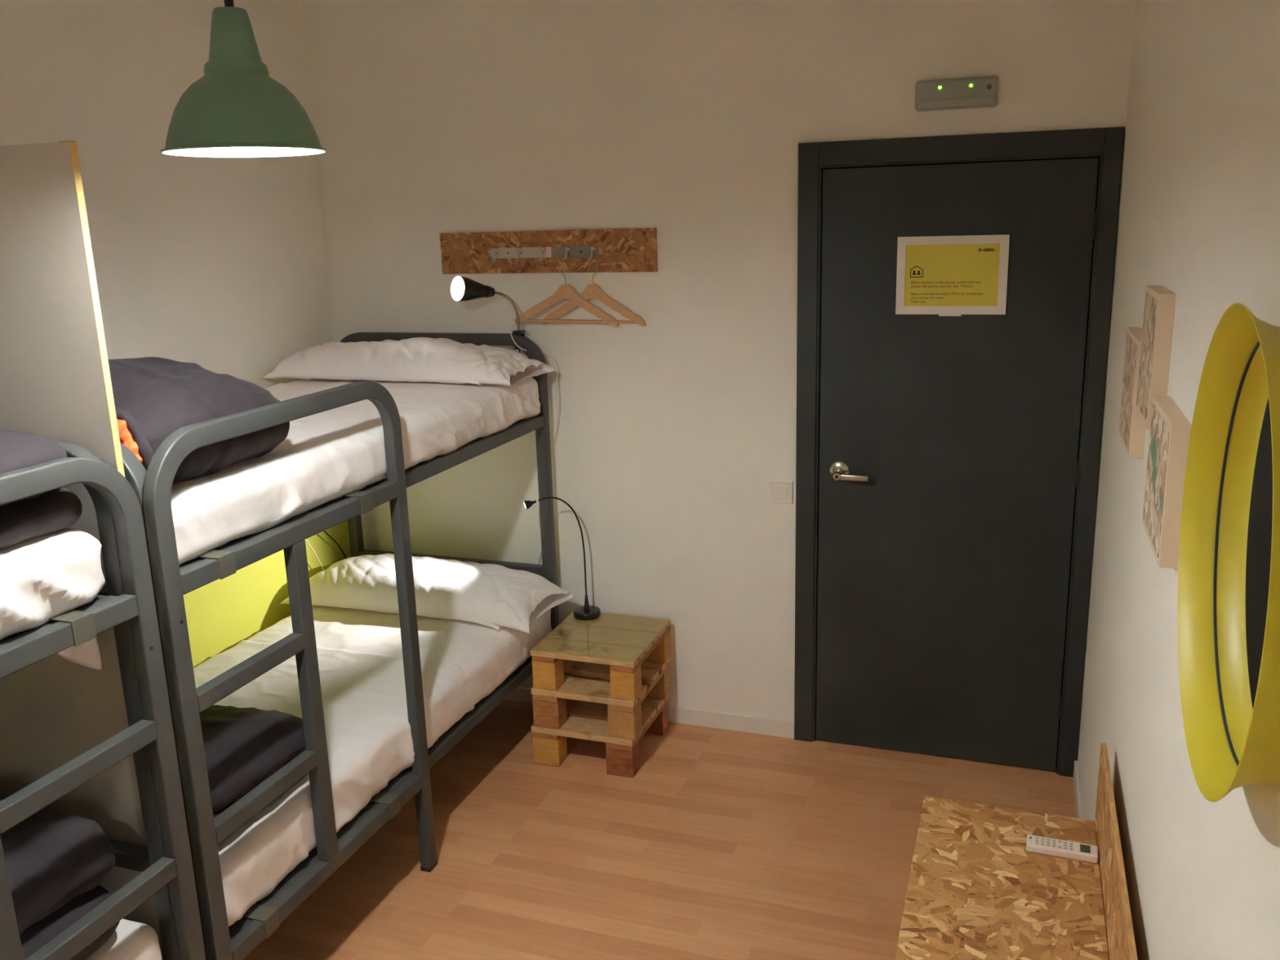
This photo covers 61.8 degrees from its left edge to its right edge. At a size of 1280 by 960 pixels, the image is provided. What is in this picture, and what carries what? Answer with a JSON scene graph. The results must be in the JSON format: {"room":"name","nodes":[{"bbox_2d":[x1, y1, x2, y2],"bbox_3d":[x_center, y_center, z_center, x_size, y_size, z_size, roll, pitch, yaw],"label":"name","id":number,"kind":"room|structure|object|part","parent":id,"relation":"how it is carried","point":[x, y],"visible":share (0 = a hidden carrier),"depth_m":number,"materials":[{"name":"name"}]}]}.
{"room":"dormitory","nodes":[
{"label":"dormitory","id":0,"kind":"room"},
{"bbox_2d":[0,0,351,667],"bbox_3d":[-2.059,0.080,2.037,0.100,2.750,4.850,3,15,19],"label":"wall","id":1,"kind":"structure","parent":0,"point":[217,264],"depth_m":3.43,"materials":[{"name":"paint"}]},
{"bbox_2d":[305,538,324,570],"bbox_3d":[-1.243,0.284,4.100,0.021,0.335,0.372,3,14,17],"label":"power cable","id":2,"kind":"object","parent":1,"relation":"attached to","point":[306,540],"visible":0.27,"depth_m":4.09,"materials":[{"name":"white plastic"}]},
{"bbox_2d":[323,530,346,558],"bbox_3d":[-1.246,0.206,4.123,0.029,0.433,0.389,3,14,18],"label":"power cable","id":3,"kind":"object","parent":1,"relation":"attached to","point":[328,535],"visible":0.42,"depth_m":4.24,"materials":[{"name":"black plastic"}]},
{"bbox_2d":[243,699,1075,959],"bbox_3d":[-0.628,1.508,1.945,3.012,0.060,4.970,3,15,19],"label":"floor","id":4,"kind":"structure","parent":0,"point":[722,844],"depth_m":3.26,"materials":[{"name":"brown wood"}]},
{"bbox_2d":[0,140,164,959],"bbox_3d":[-1.431,0.345,2.324,0.922,2.023,0.016,3,15,19],"label":"partition panel","id":5,"kind":"object","parent":4,"relation":"on","point":[55,384],"visible":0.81,"depth_m":2.08,"materials":[{"name":"white plastic"}]},
{"bbox_2d":[0,441,206,959],"bbox_3d":[-1.697,0.855,1.475,0.924,1.491,1.938,3,15,19],"label":"bunk bed","id":6,"kind":"object","parent":4,"relation":"on","point":[126,604],"visible":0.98,"depth_m":2.06,"materials":[{"name":"grey metal"}]},
{"bbox_2d":[0,527,105,669],"bbox_3d":[-1.723,0.409,1.373,0.920,0.306,1.855,3,15,19],"label":"mattress","id":7,"kind":"object","parent":6,"relation":"on","point":[42,578],"visible":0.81,"depth_m":1.92,"materials":[{"name":"white fabric"}]},
{"bbox_2d":[0,430,82,548],"bbox_3d":[-1.595,0.045,1.715,0.928,0.240,0.940,3,15,19],"label":"duvet","id":8,"kind":"object","parent":7,"relation":"on","point":[46,513],"visible":0.63,"depth_m":1.89,"materials":[{"name":"grey fabric"}]},
{"bbox_3d":[-1.324,0.458,1.237,0.033,0.039,1.850,3,15,19],"label":"rail","id":9,"kind":"part","parent":6,"relation":"part of","materials":[{"name":"grey metal"}]},
{"bbox_3d":[-1.399,0.635,2.345,0.889,1.488,0.040,3,15,19],"label":"frame","id":10,"kind":"part","parent":6,"relation":"part of","materials":[{"name":"grey metal"}]},
{"bbox_2d":[85,918,162,959],"bbox_3d":[-1.704,1.180,1.563,0.936,0.180,1.848,3,15,19],"label":"mattress","id":11,"kind":"object","parent":6,"relation":"on","point":[131,940],"visible":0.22,"depth_m":2.18,"materials":[{"name":"white fabric"}]},
{"bbox_2d":[0,799,119,959],"bbox_3d":[-1.561,0.873,1.893,0.839,0.260,0.982,3,15,19],"label":"duvet","id":12,"kind":"object","parent":11,"relation":"on","point":[56,865],"visible":0.8,"depth_m":2.06,"materials":[{"name":"grey fabric"}]},
{"bbox_2d":[120,332,559,959],"bbox_3d":[-1.043,0.397,3.272,0.924,1.491,1.938,3,15,19],"label":"bunk bed","id":13,"kind":"object","parent":4,"relation":"on","point":[152,487],"visible":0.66,"depth_m":2.57,"materials":[{"name":"grey metal"}]},
{"bbox_3d":[-1.374,0.618,2.414,0.889,1.488,0.040,3,15,19],"label":"frame","id":14,"kind":"part","parent":13,"relation":"part of","materials":[{"name":"grey metal"}]},
{"bbox_3d":[-0.797,0.536,2.651,0.032,1.479,0.900,3,15,19],"label":"guard rail frame","id":15,"kind":"part","parent":13,"relation":"part of","materials":[{"name":"grey metal"}]},
{"bbox_2d":[170,377,540,564],"bbox_3d":[-1.070,-0.118,3.156,0.915,0.168,1.894,3,15,19],"label":"mattress","id":16,"kind":"object","parent":13,"relation":"on","point":[326,456],"visible":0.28,"depth_m":2.79,"materials":[{"name":"white fabric"}]},
{"bbox_2d":[107,356,289,481],"bbox_3d":[-1.322,-0.162,2.510,0.924,0.251,0.549,3,15,19],"label":"duvet","id":17,"kind":"object","parent":16,"relation":"on","point":[154,397],"visible":0.41,"depth_m":2.31,"materials":[{"name":"grey fabric"}]},
{"bbox_2d":[261,337,554,386],"bbox_3d":[-0.829,-0.430,3.793,0.985,0.141,0.355,3,15,19],"label":"pillow","id":18,"kind":"object","parent":16,"relation":"on","point":[417,359],"visible":1,"depth_m":3.67,"materials":[{"name":"white fabric"}]},
{"bbox_3d":[-0.670,0.000,3.037,0.033,0.039,1.850,3,15,19],"label":"rail","id":19,"kind":"part","parent":13,"relation":"part of","materials":[{"name":"grey metal"}]},
{"bbox_2d":[193,604,551,926],"bbox_3d":[-1.047,0.711,3.358,0.926,0.202,1.896,3,15,19],"label":"mattress","id":20,"kind":"object","parent":13,"relation":"on","point":[367,727],"visible":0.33,"depth_m":3.25,"materials":[{"name":"white fabric"}]},
{"bbox_2d":[199,705,306,845],"bbox_3d":[-1.231,0.691,2.679,0.736,0.182,0.496,3,15,19],"label":"duvet","id":21,"kind":"object","parent":20,"relation":"on","point":[244,747],"visible":0.29,"depth_m":2.58,"materials":[{"name":"grey fabric"}]},
{"bbox_2d":[279,553,573,634],"bbox_3d":[-0.795,0.386,3.963,1.025,0.160,0.390,3,15,19],"label":"pillow","id":22,"kind":"object","parent":20,"relation":"on","point":[497,597],"visible":0.88,"depth_m":3.84,"materials":[{"name":"white fabric"}]},
{"bbox_3d":[-0.645,0.851,3.245,0.033,0.039,1.850,3,15,19],"label":"rail","id":23,"kind":"part","parent":13,"relation":"part of","materials":[{"name":"grey metal"}]},
{"bbox_3d":[-0.745,0.177,4.146,0.889,1.488,0.040,3,15,19],"label":"frame","id":24,"kind":"part","parent":13,"relation":"part of","materials":[{"name":"grey metal"}]},
{"bbox_2d":[449,275,558,564],"bbox_3d":[-0.477,-0.145,3.923,0.357,1.205,0.110,-8,15,-26],"label":"reading lamp","id":25,"kind":"object","parent":13,"relation":"attached to","point":[462,288],"visible":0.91,"depth_m":3.75,"materials":[{"name":"black plastic"}]},
{"bbox_3d":[-0.621,-0.665,3.721,0.078,0.082,0.049,3,15,19],"label":"bulb","id":26,"kind":"part","parent":25,"relation":"part of","materials":[{"name":"white glass"}]},
{"bbox_3d":[-0.394,-0.119,3.962,0.190,1.132,0.112,3,15,19],"label":"cord","id":27,"kind":"part","parent":25,"relation":"part of","materials":[{"name":"plastic"}]},
{"bbox_2d":[530,612,671,777],"bbox_3d":[-0.135,0.764,3.888,0.396,0.436,0.405,3,15,19],"label":"table","id":28,"kind":"object","parent":4,"relation":"on","point":[570,698],"visible":0.98,"depth_m":3.76,"materials":[{"name":"brown wood"}]},
{"bbox_3d":[-0.133,0.550,3.833,0.376,0.005,0.412,3,15,19],"label":"glass","id":29,"kind":"object","parent":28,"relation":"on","visible":0},
{"bbox_2d":[523,496,600,619],"bbox_3d":[-0.278,0.287,3.922,0.264,0.472,0.101,-8,15,-25],"label":"desk lamp","id":30,"kind":"object","parent":29,"relation":"on","point":[586,611],"visible":1,"depth_m":3.97,"materials":[{"name":"black plastic"}]},
{"bbox_2d":[894,742,1137,959],"bbox_3d":[0.619,1.111,1.854,0.398,0.684,1.616,3,15,19],"label":"table","id":31,"kind":"object","parent":4,"relation":"on","point":[975,891],"visible":1,"depth_m":2.23,"materials":[{"name":"brown wood"}]},
{"bbox_2d":[1026,834,1098,863],"bbox_3d":[0.936,0.818,2.374,0.148,0.020,0.047,4,15,21],"label":"remote control","id":32,"kind":"object","parent":31,"relation":"on","point":[1035,844],"visible":1,"depth_m":2.36,"materials":[{"name":"white plastic"}]},
{"bbox_2d":[301,0,1135,760],"bbox_3d":[0.139,-0.421,3.829,3.012,2.750,0.120,3,15,19],"label":"wall","id":33,"kind":"structure","parent":0,"point":[686,120],"depth_m":3.77,"materials":[{"name":"paint"}]},
{"bbox_2d":[439,227,657,274],"bbox_3d":[-0.345,-0.811,3.807,0.838,0.148,0.061,3,15,19],"label":"coat rack","id":34,"kind":"object","parent":33,"relation":"attached to","point":[615,250],"visible":1,"depth_m":3.81,"materials":[{"name":"brown wood"}]},
{"bbox_3d":[-0.345,-0.812,3.818,0.422,0.037,0.003,3,15,19],"label":"hook rail","id":35,"kind":"part","parent":34,"relation":"part of","materials":[{"name":"silver metal"}]},
{"bbox_2d":[514,259,618,327],"bbox_3d":[-0.268,-0.661,3.799,0.384,0.241,0.012,1,14,10],"label":"clothes hanger","id":36,"kind":"object","parent":34,"relation":"hanging from","point":[565,291],"visible":1,"depth_m":3.79,"materials":[{"name":"brown wood"}]},
{"bbox_2d":[542,258,645,326],"bbox_3d":[-0.168,-0.662,3.783,0.384,0.238,0.013,2,14,15],"label":"clothes hanger","id":37,"kind":"object","parent":34,"relation":"hanging from","point":[591,291],"visible":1,"depth_m":3.77,"materials":[{"name":"brown wood"}]},
{"bbox_2d":[504,685,794,738],"bbox_3d":[-0.300,0.873,4.246,1.846,0.065,0.011,3,15,19],"label":"baseboard","id":38,"kind":"structure","parent":33,"relation":"attached to","point":[726,721],"depth_m":4.03,"materials":[{"name":"paint"}]},
{"bbox_2d":[768,479,792,503],"bbox_3d":[0.493,0.041,3.745,0.084,0.082,0.012,3,15,19],"label":"light switch","id":39,"kind":"object","parent":33,"relation":"attached to","point":[780,491],"visible":1,"depth_m":3.74,"materials":[{"name":"white plastic"}]},
{"bbox_2d":[815,157,1098,771],"bbox_3d":[1.002,0.000,3.539,0.827,2.010,0.100,3,15,19],"label":"door","id":40,"kind":"structure","parent":33,"relation":"in","point":[948,465],"depth_m":3.54,"materials":[{"name":"grey paint"}]},
{"bbox_3d":[0.681,-0.031,3.654,0.066,0.066,0.011,3,15,19],"label":"handle","id":41,"kind":"part","parent":40,"relation":"part of","materials":[{"name":"silver metal"}]},
{"bbox_3d":[0.714,-0.014,3.615,0.120,0.029,0.052,3,15,19],"label":"lever","id":42,"kind":"part","parent":40,"relation":"part of","materials":[{"name":"silver metal"}]},
{"bbox_2d":[895,234,1009,315],"bbox_3d":[0.984,-0.644,3.384,0.337,0.250,0.017,3,15,19],"label":"framed sign","id":43,"kind":"object","parent":40,"relation":"attached to","point":[965,274],"visible":1,"depth_m":3.38,"materials":[{"name":"yellow paper"}]},
{"bbox_2d":[915,75,999,111],"bbox_3d":[0.960,-1.173,3.248,0.242,0.088,0.046,3,15,19],"label":"emergency light","id":44,"kind":"object","parent":33,"relation":"attached to","point":[972,92],"visible":1,"depth_m":3.23,"materials":[{"name":"grey plastic"}]},
{"bbox_2d":[794,126,1124,777],"bbox_3d":[1.003,-0.046,3.562,0.962,2.100,0.068,3,15,19],"label":"trim","id":45,"kind":"structure","parent":33,"relation":"attached to","point":[1104,143],"depth_m":3.45,"materials":[{"name":"grey paint"}]},
{"bbox_2d":[1077,0,1279,959],"bbox_3d":[0.686,0.235,1.078,0.100,2.750,4.850,3,15,19],"label":"wall","id":46,"kind":"structure","parent":0,"point":[1199,216],"depth_m":1.77,"materials":[{"name":"paint"}]},
{"bbox_2d":[1073,760,1083,818],"bbox_3d":[0.685,1.526,1.452,0.011,0.065,4.731,3,15,19],"label":"baseboard","id":47,"kind":"structure","parent":46,"relation":"attached to","point":[1076,774],"depth_m":3.44,"materials":[{"name":"paint"}]},
{"bbox_2d":[1118,326,1146,457],"bbox_3d":[1.088,-0.199,2.353,0.029,0.246,0.280,3,15,19],"label":"picture","id":48,"kind":"object","parent":46,"relation":"attached to","point":[1131,430],"visible":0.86,"depth_m":2.28},
{"bbox_2d":[1135,285,1176,430],"bbox_3d":[0.980,-0.238,2.038,0.029,0.247,0.230,3,15,19],"label":"picture","id":49,"kind":"object","parent":46,"relation":"attached to","point":[1159,301],"visible":0.89,"depth_m":1.95},
{"bbox_2d":[1142,395,1191,568],"bbox_3d":[0.886,-0.004,1.808,0.029,0.234,0.272,3,15,19],"label":"picture","id":50,"kind":"object","parent":46,"relation":"attached to","point":[1170,429],"visible":0.98,"depth_m":1.71},
{"bbox_2d":[1177,302,1279,802],"bbox_3d":[0.617,0.073,1.090,0.055,0.501,0.501,3,15,19],"label":"round mirror","id":51,"kind":"object","parent":46,"relation":"attached to","point":[1228,571],"visible":1,"depth_m":1.17,"materials":[{"name":"yellow plastic"}]},
{"bbox_2d":[1215,343,1272,764],"bbox_3d":[0.632,0.074,1.084,0.013,0.448,0.448,3,15,19],"label":"mirror glass","id":52,"kind":"object","parent":51,"relation":"attached to","point":[1244,462],"depth_m":1.15,"materials":[{"name":"silver"}]},
{"bbox_3d":[-0.706,-1.231,1.277,3.012,0.080,4.970,3,15,19],"label":"ceiling","id":53,"kind":"structure","parent":0,"visible":0},
{"bbox_2d":[160,0,326,157],"bbox_3d":[-0.652,-0.896,1.651,0.255,0.750,0.255,3,15,19],"label":"pendant lamp","id":54,"kind":"object","parent":53,"relation":"hanging from","point":[236,109],"visible":1,"depth_m":1.66,"materials":[{"name":"green metal"}]},
{"bbox_3d":[-0.642,-0.571,1.730,0.068,0.078,0.068,3,15,19],"label":"bulb","id":55,"kind":"part","parent":54,"relation":"part of","materials":[{"name":"white glass"}]}
]}

